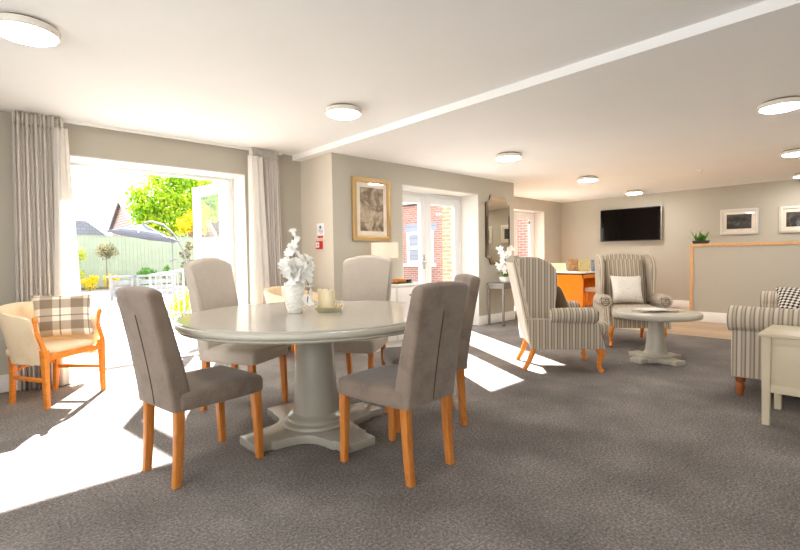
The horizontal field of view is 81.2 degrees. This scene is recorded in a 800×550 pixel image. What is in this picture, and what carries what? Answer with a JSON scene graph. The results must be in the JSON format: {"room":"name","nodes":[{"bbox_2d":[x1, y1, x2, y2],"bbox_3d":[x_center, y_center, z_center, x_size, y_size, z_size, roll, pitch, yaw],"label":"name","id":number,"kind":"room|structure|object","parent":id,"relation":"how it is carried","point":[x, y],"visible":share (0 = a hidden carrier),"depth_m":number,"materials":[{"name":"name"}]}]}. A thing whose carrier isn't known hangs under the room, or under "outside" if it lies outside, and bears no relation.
{"room":"care facility","nodes":[
{"label":"care facility","id":0,"kind":"room"},
{"bbox_2d":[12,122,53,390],"bbox_3d":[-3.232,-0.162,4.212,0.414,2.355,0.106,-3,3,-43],"label":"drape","id":1,"kind":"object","parent":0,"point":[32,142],"depth_m":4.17,"materials":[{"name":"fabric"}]},
{"bbox_2d":[0,111,301,374],"bbox_3d":[-3.322,-0.220,4.562,5.176,2.475,0.400,-3,3,-43],"label":"wall","id":2,"kind":"structure","parent":0,"point":[83,140],"depth_m":4.82,"materials":[{"name":"beige paint"}]},
{"bbox_2d":[0,374,27,392],"bbox_3d":[-4.086,0.991,3.595,2.649,0.155,0.018,-3,3,-43],"label":"baseboard","id":3,"kind":"structure","parent":2,"relation":"attached to","point":[4,379],"depth_m":4.13,"materials":[{"name":"white paint"}]},
{"bbox_2d":[70,162,235,372],"bbox_3d":[-2.741,-0.088,5.333,1.740,2.173,0.130,-3,3,-43],"label":"door frame","id":4,"kind":"structure","parent":2,"relation":"in","point":[229,182],"depth_m":5.57,"materials":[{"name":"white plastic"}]},
{"bbox_2d":[192,182,227,261],"bbox_3d":[-2.475,-0.130,6.203,0.811,2.100,0.119,1,3,40],"label":"door","id":5,"kind":"structure","parent":4,"relation":"attached to","point":[220,188],"depth_m":6.08,"materials":[{"name":"white plastic"}]},
{"bbox_2d":[70,154,248,305],"bbox_3d":[-2.604,-0.100,5.186,1.764,2.165,0.333,-3,3,-43],"label":"trim","id":6,"kind":"structure","parent":2,"relation":"attached to","point":[239,183],"depth_m":5.67,"materials":[{"name":"paint"}]},
{"bbox_2d":[300,153,333,292],"bbox_3d":[-1.113,-0.283,6.134,0.200,2.410,1.114,-3,3,-43],"label":"wall","id":7,"kind":"structure","parent":0,"point":[316,172],"depth_m":5.87,"materials":[{"name":"paint"}]},
{"bbox_2d":[316,241,322,248],"bbox_3d":[-1.011,-0.373,5.835,0.050,0.100,0.100,-3,3,-43],"label":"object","id":8,"kind":"object","parent":7,"relation":"attached to","point":[319,244],"visible":1,"depth_m":5.80,"materials":[{"name":"red plastic"}]},
{"bbox_2d":[317,223,323,238],"bbox_3d":[-0.994,-0.550,5.839,0.006,0.190,0.150,-3,3,-43],"label":"notice","id":9,"kind":"object","parent":7,"relation":"attached to","point":[320,227],"visible":1,"depth_m":5.84,"materials":[{"name":"white paper"}]},
{"bbox_2d":[0,0,765,155],"bbox_3d":[-0.449,-1.447,1.325,5.060,0.150,9.005,-3,3,-43],"label":"ceiling","id":10,"kind":"structure","parent":0,"point":[262,74],"depth_m":3.05,"materials":[{"name":"paint"}]},
{"bbox_2d":[0,12,60,46],"bbox_3d":[-2.092,-1.362,2.609,0.324,0.073,0.324,-3,3,-43],"label":"ceiling light","id":11,"kind":"object","parent":10,"relation":"attached to","point":[16,27],"visible":1,"depth_m":2.56,"materials":[{"name":"white plastic"}]},
{"bbox_2d":[0,21,56,45],"bbox_3d":[-2.092,-1.337,2.610,0.284,0.023,0.284,-3,3,-43],"label":"diffuser","id":12,"kind":"object","parent":11,"relation":"attached to","point":[33,33],"depth_m":2.57,"materials":[{"name":"white"}]},
{"bbox_2d":[63,119,281,154],"bbox_3d":[-2.448,-1.474,4.996,2.620,0.030,0.030,-3,3,-43],"label":"track","id":13,"kind":"object","parent":10,"relation":"attached to","point":[64,120],"visible":0.72,"depth_m":4.86,"materials":[{"name":"metal"}]},
{"bbox_2d":[11,110,87,390],"bbox_3d":[-3.188,-0.211,4.228,0.504,2.451,0.142,-3,3,-43],"label":"curtain","id":14,"kind":"object","parent":13,"relation":"hanging from","point":[45,242],"visible":0.85,"depth_m":4.21,"materials":[{"name":"fabric"}]},
{"bbox_2d":[248,147,282,303],"bbox_3d":[-1.632,-0.293,5.679,0.474,2.451,0.139,-3,3,-43],"label":"curtain","id":15,"kind":"object","parent":13,"relation":"hanging from","point":[265,242],"visible":0.69,"depth_m":5.61,"materials":[{"name":"fabric"}]},
{"bbox_2d":[325,103,361,119],"bbox_3d":[-0.503,-1.448,4.158,0.324,0.073,0.324,-3,3,-43],"label":"ceiling light","id":16,"kind":"object","parent":10,"relation":"attached to","point":[344,111],"visible":1,"depth_m":4.07,"materials":[{"name":"white"}]},
{"bbox_2d":[327,109,358,119],"bbox_3d":[-0.503,-1.423,4.159,0.284,0.023,0.284,-3,3,-43],"label":"diffuser","id":17,"kind":"object","parent":16,"relation":"attached to","point":[344,114],"depth_m":4.10,"materials":[{"name":"white"}]},
{"bbox_2d":[0,305,799,549],"bbox_3d":[2.278,1.011,4.161,12.723,0.120,9.337,-3,3,-43],"label":"floor","id":18,"kind":"structure","parent":0,"point":[561,452],"depth_m":2.54,"materials":[{"name":"carpet"}]},
{"bbox_2d":[0,301,105,409],"bbox_3d":[-2.966,0.633,3.940,0.586,0.810,0.654,0,2,12],"label":"tub chair","id":19,"kind":"object","parent":18,"relation":"on","point":[25,346],"visible":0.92,"depth_m":3.76,"materials":[{"name":"beige fabric"}]},
{"bbox_2d":[31,292,93,336],"bbox_3d":[-2.893,0.344,4.012,0.442,0.365,0.188,-2,3,-32],"label":"plaid cushion","id":20,"kind":"object","parent":19,"relation":"on","point":[66,314],"visible":0.93,"depth_m":3.96,"materials":[{"name":"fabric"}]},
{"bbox_2d":[115,286,263,489],"bbox_3d":[-1.151,0.555,2.592,0.452,1.019,0.620,1,3,38],"label":"dining chair","id":21,"kind":"object","parent":18,"relation":"on","point":[162,380],"visible":1,"depth_m":2.39,"materials":[{"name":"beige fabric"}]},
{"bbox_2d":[183,257,287,418],"bbox_3d":[-1.253,0.443,3.625,0.610,1.164,0.464,0,2,19],"label":"dining chair","id":22,"kind":"object","parent":18,"relation":"on","point":[210,282],"visible":0.68,"depth_m":3.54,"materials":[{"name":"fabric"}]},
{"bbox_2d":[264,286,317,353],"bbox_3d":[-1.278,0.544,5.539,0.586,0.810,0.654,0,3,27],"label":"tub chair","id":23,"kind":"object","parent":18,"relation":"on","point":[273,294],"visible":0.12,"depth_m":5.47,"materials":[{"name":"beige fabric"}]},
{"bbox_2d":[173,300,409,453],"bbox_3d":[-0.568,0.639,3.126,1.688,0.790,1.688,-3,3,-43],"label":"dining table","id":24,"kind":"object","parent":18,"relation":"on","point":[313,417],"visible":0.81,"depth_m":2.91,"materials":[{"name":"grey paint"}]},
{"bbox_2d":[284,278,304,313],"bbox_3d":[-0.690,0.135,3.060,0.134,0.228,0.134,-3,3,-43],"label":"vase","id":25,"kind":"object","parent":24,"relation":"on","point":[294,303],"visible":0.91,"depth_m":3.01,"materials":[{"name":"white ceramic"}]},
{"bbox_2d":[278,228,314,305],"bbox_3d":[-0.676,-0.053,3.042,0.210,0.503,0.222,0,3,27],"label":"blossom spray","id":26,"kind":"object","parent":25,"relation":"in","point":[297,269],"visible":0.98,"depth_m":3.02,"materials":[{"name":"white plant"}]},
{"bbox_2d":[314,305,343,311],"bbox_3d":[-0.474,0.227,3.141,0.178,0.030,0.178,-1,2,0],"label":"tray","id":27,"kind":"object","parent":24,"relation":"on","point":[335,309],"visible":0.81,"depth_m":3.07,"materials":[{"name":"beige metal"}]},
{"bbox_2d":[317,289,326,307],"bbox_3d":[-0.527,0.161,3.167,0.064,0.149,0.064,-3,3,-43],"label":"pillar candle","id":28,"kind":"object","parent":27,"relation":"on","point":[319,291],"visible":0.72,"depth_m":3.14,"materials":[{"name":"beige wax"}]},
{"bbox_2d":[322,289,334,307],"bbox_3d":[-0.475,0.164,3.113,0.082,0.146,0.082,-3,3,-43],"label":"pillar candle","id":29,"kind":"object","parent":27,"relation":"on","point":[328,296],"visible":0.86,"depth_m":3.08,"materials":[{"name":"beige wax"}]},
{"bbox_2d":[333,255,392,374],"bbox_3d":[-0.356,0.414,4.017,0.464,1.164,0.610,0,2,15],"label":"dining chair","id":30,"kind":"object","parent":18,"relation":"on","point":[365,277],"visible":0.51,"depth_m":4.17,"materials":[{"name":"fabric"}]},
{"bbox_2d":[375,282,422,351],"bbox_3d":[-0.164,0.515,5.966,0.970,0.800,0.419,-3,3,-43],"label":"sideboard","id":31,"kind":"object","parent":18,"relation":"on","point":[399,292],"visible":0.21,"depth_m":5.88,"materials":[{"name":"white paint"}]},
{"bbox_2d":[371,242,397,257],"bbox_3d":[-0.190,-0.146,5.920,0.344,0.525,0.344,-3,3,-43],"label":"table lamp","id":32,"kind":"object","parent":31,"relation":"on","point":[383,249],"visible":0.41,"depth_m":5.76,"materials":[{"name":"beige fabric"}]},
{"bbox_2d":[391,282,422,286],"bbox_3d":[-0.179,0.128,5.960,0.970,0.025,0.392,-3,3,-43],"label":"countertop","id":33,"kind":"structure","parent":31,"relation":"on","point":[415,283],"depth_m":5.96,"materials":[{"name":"white paint"}]},
{"bbox_2d":[338,281,467,487],"bbox_3d":[0.018,0.538,2.576,0.620,1.019,0.452,1,3,43],"label":"dining chair","id":34,"kind":"object","parent":18,"relation":"on","point":[425,373],"visible":1,"depth_m":2.39,"materials":[{"name":"beige fabric"}]},
{"bbox_2d":[383,274,480,432],"bbox_3d":[0.213,0.507,3.285,0.620,1.019,0.452,-1,2,-10],"label":"dining chair","id":35,"kind":"object","parent":18,"relation":"on","point":[391,355],"visible":0.45,"depth_m":3.13,"materials":[{"name":"beige fabric"}]},
{"bbox_2d":[486,282,516,326],"bbox_3d":[1.857,0.464,7.868,0.860,0.690,0.340,-3,3,-43],"label":"console table","id":36,"kind":"object","parent":18,"relation":"on","point":[495,285],"visible":0.53,"depth_m":7.54,"materials":[{"name":"grey paint"}]},
{"bbox_2d":[495,245,514,282],"bbox_3d":[1.648,-0.175,7.569,0.529,0.617,0.314,-3,3,-43],"label":"potted orchid","id":37,"kind":"object","parent":36,"relation":"on","point":[501,266],"visible":0.86,"depth_m":7.52,"materials":[{"name":"white plant"}]},
{"bbox_2d":[506,255,608,372],"bbox_3d":[1.602,0.368,4.821,0.934,1.154,0.790,-1,2,6],"label":"chair","id":38,"kind":"object","parent":18,"relation":"on","point":[533,280],"visible":1,"depth_m":4.50,"materials":[{"name":"beige fabric"}]},
{"bbox_2d":[555,286,568,307],"bbox_3d":[1.612,0.259,4.815,0.204,0.338,0.402,-1,2,5],"label":"striped cushion","id":39,"kind":"object","parent":38,"relation":"on","point":[561,302],"visible":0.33,"depth_m":4.64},
{"bbox_2d":[597,319,608,334],"bbox_3d":[1.735,0.507,4.812,0.670,0.141,0.534,-1,2,6],"label":"seat cushion","id":40,"kind":"object","parent":38,"relation":"on","point":[603,326],"depth_m":4.53,"materials":[{"name":"fabric"}]},
{"bbox_2d":[557,270,595,306],"bbox_3d":[3.805,0.308,9.799,1.520,0.790,0.820,-3,3,-43],"label":"desk","id":41,"kind":"object","parent":18,"relation":"on","point":[573,284],"visible":0.34,"depth_m":9.21,"materials":[{"name":"brown wood"}]},
{"bbox_2d":[551,263,565,271],"bbox_3d":[3.268,-0.160,9.671,0.320,0.170,0.190,0,2,12],"label":"holder","id":42,"kind":"object","parent":41,"relation":"on","point":[560,267],"visible":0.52,"depth_m":9.62,"materials":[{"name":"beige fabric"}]},
{"bbox_2d":[568,259,577,270],"bbox_3d":[3.569,-0.202,9.629,0.200,0.252,0.056,0,2,17],"label":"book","id":43,"kind":"object","parent":41,"relation":"on","point":[572,263],"visible":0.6,"depth_m":9.62,"materials":[{"name":"brown paper"}]},
{"bbox_2d":[578,259,589,270],"bbox_3d":[3.758,-0.196,9.534,0.220,0.242,0.063,0,2,19],"label":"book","id":44,"kind":"object","parent":41,"relation":"on","point":[584,264],"visible":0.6,"depth_m":9.52,"materials":[{"name":"beige paper"}]},
{"bbox_2d":[585,287,595,306],"bbox_3d":[3.957,0.276,9.156,0.440,0.900,0.505,-3,3,-43],"label":"desk chair","id":45,"kind":"object","parent":18,"relation":"on","point":[588,289],"visible":0.18,"depth_m":9.17,"materials":[{"name":"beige wood"}]},
{"bbox_2d":[593,254,672,346],"bbox_3d":[2.953,0.300,6.024,0.834,1.154,0.934,0,2,12],"label":"chair","id":46,"kind":"object","parent":18,"relation":"on","point":[623,265],"visible":0.78,"depth_m":6.13,"materials":[{"name":"beige fabric"}]},
{"bbox_2d":[604,259,643,301],"bbox_3d":[3.004,0.070,6.271,0.470,0.570,0.220,0,2,12],"label":"cushion","id":47,"kind":"object","parent":46,"relation":"on","point":[613,267],"depth_m":6.24,"materials":[{"name":"fabric"}]},
{"bbox_2d":[610,275,643,303],"bbox_3d":[2.919,0.187,6.014,0.382,0.357,0.250,0,2,11],"label":"cushion","id":48,"kind":"object","parent":46,"relation":"on","point":[625,289],"visible":1,"depth_m":5.93,"materials":[{"name":"fabric"}]},
{"bbox_2d":[610,303,657,318],"bbox_3d":[2.928,0.446,5.901,0.564,0.141,0.670,0,2,12],"label":"seat cushion","id":49,"kind":"object","parent":46,"relation":"on","point":[613,306],"depth_m":5.81,"materials":[{"name":"fabric"}]},
{"bbox_2d":[612,307,702,366],"bbox_3d":[2.728,0.649,4.977,0.846,0.525,0.846,-3,3,-43],"label":"coffee table","id":50,"kind":"object","parent":18,"relation":"on","point":[655,351],"visible":0.94,"depth_m":4.88,"materials":[{"name":"grey paint"}]},
{"bbox_2d":[631,309,657,311],"bbox_3d":[2.664,0.379,5.026,0.250,0.010,0.200,-2,2,-23],"label":"magazine","id":51,"kind":"object","parent":50,"relation":"on","point":[631,309],"visible":0.46,"depth_m":4.97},
{"bbox_2d":[662,308,678,310],"bbox_3d":[2.793,0.369,4.966,0.250,0.010,0.190,0,2,15],"label":"magazine","id":52,"kind":"object","parent":51,"relation":"on","point":[668,309],"visible":0.57,"depth_m":4.92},
{"bbox_2d":[635,308,666,310],"bbox_3d":[2.653,0.361,4.936,0.240,0.010,0.180,-1,2,-3],"label":"magazine","id":53,"kind":"object","parent":52,"relation":"on","point":[643,309],"visible":1,"depth_m":4.87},
{"bbox_2d":[726,291,799,395],"bbox_3d":[3.606,0.504,4.063,0.960,0.860,2.002,1,3,44],"label":"sofa","id":54,"kind":"object","parent":18,"relation":"on","point":[744,323],"visible":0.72,"depth_m":3.62,"materials":[{"name":"beige fabric"}]},
{"bbox_2d":[775,287,799,308],"bbox_3d":[3.958,0.262,4.604,0.400,0.267,0.261,1,3,37],"label":"cushion","id":55,"kind":"object","parent":54,"relation":"on","point":[788,297],"visible":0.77,"depth_m":4.63,"materials":[{"name":"fabric"}]},
{"bbox_2d":[758,324,799,425],"bbox_3d":[2.802,0.683,3.013,0.510,0.610,0.716,-3,3,-43],"label":"side table","id":56,"kind":"object","parent":18,"relation":"on","point":[780,344],"visible":1,"depth_m":3.04,"materials":[{"name":"green paint"}]},
{"bbox_2d":[331,152,513,315],"bbox_3d":[0.467,-0.347,7.131,3.872,2.410,0.420,-3,3,-43],"label":"wall","id":57,"kind":"structure","parent":0,"point":[344,167],"depth_m":6.39,"materials":[{"name":"beige paint"}]},
{"bbox_2d":[351,176,390,240],"bbox_3d":[-0.360,-0.844,6.027,0.630,0.800,0.043,-3,3,-43],"label":"framed picture","id":58,"kind":"object","parent":57,"relation":"attached to","point":[370,197],"visible":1,"depth_m":6.01,"materials":[{"name":"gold metal"}]},
{"bbox_2d":[360,187,383,231],"bbox_3d":[-0.362,-0.844,6.029,0.386,0.556,0.003,-3,3,-43],"label":"print","id":59,"kind":"object","parent":58,"relation":"attached to","point":[371,198],"depth_m":6.03},
{"bbox_2d":[402,190,460,273],"bbox_3d":[0.396,-0.212,7.311,1.703,2.128,0.084,-3,3,-43],"label":"door frame","id":60,"kind":"structure","parent":57,"relation":"in","point":[404,191],"depth_m":7.68,"materials":[{"name":"white plastic"}]},
{"bbox_2d":[403,194,425,283],"bbox_3d":[0.115,-0.184,7.019,0.804,2.045,0.119,-3,3,-43],"label":"door","id":61,"kind":"structure","parent":60,"relation":"attached to","point":[420,200],"depth_m":7.22,"materials":[{"name":"white plastic"}]},
{"bbox_2d":[403,192,454,198],"bbox_3d":[0.409,-1.241,7.249,1.330,0.020,0.014,-3,3,-43],"label":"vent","id":62,"kind":"object","parent":60,"relation":"attached to","point":[409,193],"depth_m":7.31,"materials":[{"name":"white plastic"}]},
{"bbox_2d":[425,196,458,282],"bbox_3d":[0.667,-0.216,7.614,0.804,2.045,0.119,-3,3,-43],"label":"door","id":63,"kind":"structure","parent":60,"relation":"attached to","point":[429,201],"depth_m":7.59,"materials":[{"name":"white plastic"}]},
{"bbox_2d":[402,184,478,324],"bbox_3d":[0.539,-0.214,7.158,1.703,2.140,0.363,-3,3,-43],"label":"trim","id":64,"kind":"structure","parent":57,"relation":"attached to","point":[469,201],"depth_m":7.66,"materials":[{"name":"paint"}]},
{"bbox_2d":[479,310,514,324],"bbox_3d":[1.684,0.729,7.994,1.035,0.155,0.018,-3,3,-43],"label":"baseboard","id":65,"kind":"structure","parent":57,"relation":"attached to","point":[510,315],"depth_m":7.94,"materials":[{"name":"white paint"}]},
{"bbox_2d":[485,195,509,264],"bbox_3d":[1.664,-0.762,7.926,0.680,1.160,0.032,-3,3,-43],"label":"wall mirror","id":66,"kind":"object","parent":57,"relation":"attached to","point":[497,210],"visible":0.84,"depth_m":7.86,"materials":[{"name":"mirror"}]},
{"bbox_2d":[442,195,451,280],"bbox_3d":[1.210,-0.806,8.829,0.040,3.230,1.067,-3,3,-43],"label":"wall","id":67,"kind":"structure","parent":0,"point":[446,211],"depth_m":9.12,"materials":[{"name":"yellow brick"}]},
{"bbox_2d":[514,196,560,262],"bbox_3d":[2.659,-0.500,10.162,3.873,2.410,1.027,-3,3,-43],"label":"wall","id":68,"kind":"structure","parent":0,"point":[552,210],"depth_m":11.16,"materials":[{"name":"beige paint"}]},
{"bbox_2d":[514,211,533,304],"bbox_3d":[2.566,-0.382,10.629,1.738,2.138,0.082,-3,3,-43],"label":"window","id":69,"kind":"structure","parent":68,"relation":"in","point":[528,216],"depth_m":11.04,"materials":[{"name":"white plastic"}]},
{"bbox_2d":[514,208,544,259],"bbox_3d":[2.661,-0.385,10.526,1.762,2.150,0.303,-3,3,-43],"label":"trim","id":70,"kind":"structure","parent":68,"relation":"attached to","point":[539,250],"depth_m":11.07,"materials":[{"name":"paint"}]},
{"bbox_2d":[292,0,799,202],"bbox_3d":[4.089,-1.661,5.782,7.663,0.215,9.337,-3,3,-43],"label":"ceiling","id":71,"kind":"structure","parent":0,"point":[647,115],"depth_m":4.54,"materials":[{"name":"paint"}]},
{"bbox_2d":[495,152,521,160],"bbox_3d":[1.360,-1.479,5.855,0.324,0.073,0.324,-3,3,-43],"label":"ceiling light","id":72,"kind":"object","parent":71,"relation":"attached to","point":[505,156],"visible":1,"depth_m":5.75,"materials":[{"name":"white"}]},
{"bbox_2d":[497,156,519,160],"bbox_3d":[1.361,-1.454,5.856,0.284,0.023,0.284,-3,3,-43],"label":"diffuser","id":73,"kind":"object","parent":72,"relation":"attached to","point":[500,158],"depth_m":5.79,"materials":[{"name":"white"}]},
{"bbox_2d":[577,176,597,181],"bbox_3d":[3.101,-1.579,7.710,0.324,0.073,0.324,-3,3,-43],"label":"ceiling light","id":74,"kind":"object","parent":71,"relation":"attached to","point":[584,178],"visible":1,"depth_m":7.61,"materials":[{"name":"white"}]},
{"bbox_2d":[579,179,596,181],"bbox_3d":[3.102,-1.554,7.711,0.284,0.023,0.284,-3,3,-43],"label":"diffuser","id":75,"kind":"object","parent":74,"relation":"attached to","point":[580,180],"depth_m":7.63,"materials":[{"name":"white"}]},
{"bbox_2d":[625,190,642,194],"bbox_3d":[4.754,-1.674,9.483,0.324,0.073,0.324,-3,3,-43],"label":"ceiling light","id":76,"kind":"object","parent":71,"relation":"attached to","point":[630,192],"visible":1,"depth_m":9.39,"materials":[{"name":"white"}]},
{"bbox_2d":[757,96,799,113],"bbox_3d":[3.222,-1.431,3.948,0.324,0.073,0.324,-3,3,-43],"label":"ceiling light","id":77,"kind":"object","parent":71,"relation":"attached to","point":[782,104],"visible":1,"depth_m":3.88,"materials":[{"name":"white"}]},
{"bbox_2d":[760,102,799,113],"bbox_3d":[3.223,-1.405,3.949,0.284,0.023,0.284,-3,3,-43],"label":"diffuser","id":78,"kind":"object","parent":77,"relation":"attached to","point":[770,107],"depth_m":3.91,"materials":[{"name":"white"}]},
{"bbox_2d":[780,148,799,156],"bbox_3d":[4.987,-1.534,5.866,0.324,0.073,0.324,-3,3,-43],"label":"ceiling light","id":79,"kind":"object","parent":71,"relation":"attached to","point":[795,152],"visible":1,"depth_m":5.82,"materials":[{"name":"white"}]},
{"bbox_2d":[783,152,799,156],"bbox_3d":[4.987,-1.508,5.867,0.284,0.023,0.284,-3,3,-43],"label":"diffuser","id":80,"kind":"object","parent":79,"relation":"attached to","point":[785,154],"depth_m":5.85,"materials":[{"name":"white"}]},
{"bbox_2d":[561,179,799,300],"bbox_3d":[6.983,-0.474,8.514,0.200,2.460,9.337,-3,3,-43],"label":"wall","id":81,"kind":"structure","parent":0,"point":[684,212],"depth_m":9.66,"materials":[{"name":"beige paint"}]},
{"bbox_2d":[600,206,661,241],"bbox_3d":[5.078,-1.111,10.303,0.096,0.716,1.280,-3,3,-43],"label":"television","id":82,"kind":"object","parent":81,"relation":"attached to","point":[640,223],"visible":1,"depth_m":10.23,"materials":[{"name":"black plastic"}]},
{"bbox_2d":[670,300,688,307],"bbox_3d":[7.056,0.637,8.337,0.018,0.159,8.937,-3,3,-43],"label":"baseboard","id":83,"kind":"structure","parent":81,"relation":"attached to","point":[676,303],"depth_m":9.66,"materials":[{"name":"white paint"}]},
{"bbox_2d":[720,207,758,234],"bbox_3d":[6.446,-1.018,8.883,0.038,0.485,0.600,-3,3,-43],"label":"framed picture","id":84,"kind":"object","parent":81,"relation":"attached to","point":[743,220],"visible":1,"depth_m":8.87,"materials":[{"name":"white wood"}]},
{"bbox_2d":[727,213,751,228],"bbox_3d":[6.446,-1.018,8.883,0.003,0.275,0.390,-3,3,-43],"label":"print","id":85,"kind":"object","parent":84,"relation":"attached to","point":[734,220],"depth_m":8.87},
{"bbox_2d":[778,205,799,232],"bbox_3d":[7.060,-0.990,8.226,0.038,0.470,0.610,-3,3,-43],"label":"framed picture","id":86,"kind":"object","parent":81,"relation":"attached to","point":[789,216],"visible":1,"depth_m":8.34,"materials":[{"name":"white wood"}]},
{"bbox_2d":[786,211,799,226],"bbox_3d":[7.060,-0.990,8.225,0.003,0.260,0.400,-3,3,-43],"label":"print","id":87,"kind":"object","parent":86,"relation":"attached to","point":[792,217],"depth_m":8.30,"materials":[{"name":"black paper"}]},
{"bbox_2d":[693,245,799,323],"bbox_3d":[6.836,0.201,5.810,0.136,1.239,5.560,-3,3,-43],"label":"wall","id":88,"kind":"structure","parent":0,"point":[724,277],"depth_m":7.35,"materials":[{"name":"beige paint"}]},
{"bbox_2d":[689,241,799,310],"bbox_3d":[6.824,0.175,5.833,0.156,1.289,5.610,-3,3,-43],"label":"trim","id":89,"kind":"structure","parent":88,"relation":"attached to","point":[692,246],"depth_m":7.57,"materials":[{"name":"brown wood"}]},
{"bbox_2d":[691,229,715,243],"bbox_3d":[4.991,-0.648,7.768,0.397,0.256,0.522,-2,3,-26],"label":"potted grass","id":90,"kind":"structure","parent":89,"relation":"on","point":[702,239],"depth_m":7.74,"materials":[{"name":"green plant"}]},
{"bbox_2d":[692,240,709,243],"bbox_3d":[4.996,-0.544,7.754,0.120,0.050,0.240,-3,3,-43],"label":"pot","id":91,"kind":"object","parent":90,"relation":"on","point":[695,241],"depth_m":7.72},
{"label":"outside","id":92,"kind":"structure","parent":0,"visible":0},
{"bbox_2d":[81,285,197,363],"bbox_3d":[-0.286,0.511,19.417,54.000,0.200,16.443,-3,3,-43],"label":"ground","id":93,"kind":"structure","parent":92,"point":[116,343],"depth_m":7.88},
{"bbox_2d":[77,247,88,278],"bbox_3d":[-12.786,-0.290,18.581,0.569,1.782,0.564,-1,2,3],"label":"shrub","id":94,"kind":"object","parent":93,"relation":"on","point":[81,250],"visible":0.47,"depth_m":18.60,"materials":[{"name":"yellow plant"}]},
{"bbox_2d":[80,275,99,290],"bbox_3d":[-12.280,0.304,18.514,0.636,0.660,0.561,-1,2,-12],"label":"shrub","id":95,"kind":"object","parent":93,"relation":"on","point":[92,280],"visible":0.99,"depth_m":18.44,"materials":[{"name":"yellow plant"}]},
{"bbox_2d":[94,241,118,289],"bbox_3d":[-11.665,-0.401,18.636,0.926,1.966,0.663,-3,3,-43],"label":"topiary tree","id":96,"kind":"object","parent":93,"relation":"on","point":[103,250],"visible":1,"depth_m":18.57,"materials":[{"name":"green plant"}]},
{"bbox_2d":[103,274,119,288],"bbox_3d":[-11.738,0.265,19.007,0.620,0.680,0.534,-2,3,-27],"label":"shrub","id":97,"kind":"object","parent":93,"relation":"on","point":[104,279],"visible":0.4,"depth_m":18.92,"materials":[{"name":"yellow plant"}]},
{"bbox_2d":[107,275,132,299],"bbox_3d":[-8.517,0.381,14.224,0.620,0.720,0.440,-3,3,-43],"label":"bench","id":98,"kind":"object","parent":93,"relation":"on","point":[111,282],"visible":0.72,"depth_m":14.01,"materials":[{"name":"white paint"}]},
{"bbox_2d":[104,221,187,293],"bbox_3d":[-8.463,-0.598,16.029,2.688,2.530,2.137,-3,3,-43],"label":"umbrella","id":99,"kind":"object","parent":93,"relation":"on","point":[142,231],"visible":0.8,"depth_m":16.12,"materials":[{"name":"grey fabric"}]},
{"bbox_2d":[136,266,157,284],"bbox_3d":[-9.591,0.135,17.732,0.815,0.976,0.545,-3,3,-43],"label":"shrub","id":100,"kind":"object","parent":93,"relation":"on","point":[145,272],"visible":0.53,"depth_m":17.62,"materials":[{"name":"green plant"}]},
{"bbox_2d":[133,274,175,295],"bbox_3d":[-7.808,0.344,14.885,1.150,0.720,0.440,-3,3,-43],"label":"bench","id":101,"kind":"object","parent":93,"relation":"on","point":[145,281],"visible":0.66,"depth_m":14.83,"materials":[{"name":"white paint"}]},
{"bbox_2d":[149,269,191,320],"bbox_3d":[-4.182,0.337,9.034,1.337,1.092,0.044,-1,2,1],"label":"railing","id":102,"kind":"object","parent":93,"relation":"on","point":[184,312],"visible":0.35,"depth_m":9.03,"materials":[{"name":"white paint"}]},
{"bbox_2d":[165,287,191,317],"bbox_3d":[-4.255,0.584,9.674,1.219,0.672,0.616,-2,2,-17],"label":"bush","id":103,"kind":"object","parent":93,"relation":"on","point":[186,293],"visible":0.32,"depth_m":9.51,"materials":[{"name":"yellow plant"}]},
{"bbox_2d":[179,241,193,285],"bbox_3d":[-8.736,-0.439,19.197,0.663,1.970,0.648,-3,3,-43],"label":"flowers","id":104,"kind":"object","parent":93,"relation":"on","point":[189,246],"depth_m":19.12,"materials":[{"name":"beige plant"}]},
{"bbox_2d":[403,191,527,281],"bbox_3d":[1.894,-1.761,17.831,4.600,4.400,10.850,-3,3,-43],"label":"brick wing","id":105,"kind":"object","parent":93,"relation":"on","point":[410,210],"visible":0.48,"depth_m":15.78,"materials":[{"name":"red brick"}]},
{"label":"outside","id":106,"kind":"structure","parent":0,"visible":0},
{"bbox_2d":[80,283,181,289],"bbox_3d":[-18.652,-0.039,39.094,54.000,0.280,37.400,-3,3,-43],"label":"ground","id":107,"kind":"structure","parent":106,"point":[176,283],"depth_m":19.42,"materials":[{"name":"soil"}]},
{"bbox_2d":[75,220,106,265],"bbox_3d":[-21.807,-1.497,29.408,5.500,3.600,5.200,-3,3,-43],"label":"roof","id":108,"kind":"structure","parent":107,"relation":"on","point":[82,227],"depth_m":28.36,"materials":[{"name":"grey tile"}]},
{"bbox_2d":[76,235,219,287],"bbox_3d":[-11.430,-0.632,21.070,16.045,2.225,0.080,-3,3,-43],"label":"fence","id":109,"kind":"object","parent":107,"relation":"on","point":[135,254],"visible":0.16,"depth_m":20.71,"materials":[{"name":"green paint"}]},
{"bbox_2d":[106,196,201,236],"bbox_3d":[-15.243,-2.242,28.811,3.660,4.940,6.500,-3,3,-43],"label":"brick house","id":110,"kind":"structure","parent":107,"relation":"on","point":[119,218],"depth_m":27.66,"materials":[{"name":"brick"}]},
{"bbox_2d":[124,170,227,236],"bbox_3d":[-11.214,-2.936,25.186,6.466,6.494,2.359,-3,3,-41],"label":"tree","id":111,"kind":"object","parent":107,"relation":"on","point":[171,194],"visible":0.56,"depth_m":23.88,"materials":[{"name":"green plant"}]},
{"bbox_2d":[174,202,210,236],"bbox_3d":[-10.354,-1.652,23.385,1.745,4.047,1.163,-3,3,-43],"label":"tree","id":112,"kind":"object","parent":107,"relation":"on","point":[187,225],"visible":0.63,"depth_m":23.27,"materials":[{"name":"yellow plant"}]},
{"bbox_2d":[202,198,219,236],"bbox_3d":[-10.202,-2.623,31.453,6.960,5.340,6.500,-3,3,-43],"label":"brick house","id":113,"kind":"structure","parent":107,"relation":"on","point":[213,228],"depth_m":27.49,"materials":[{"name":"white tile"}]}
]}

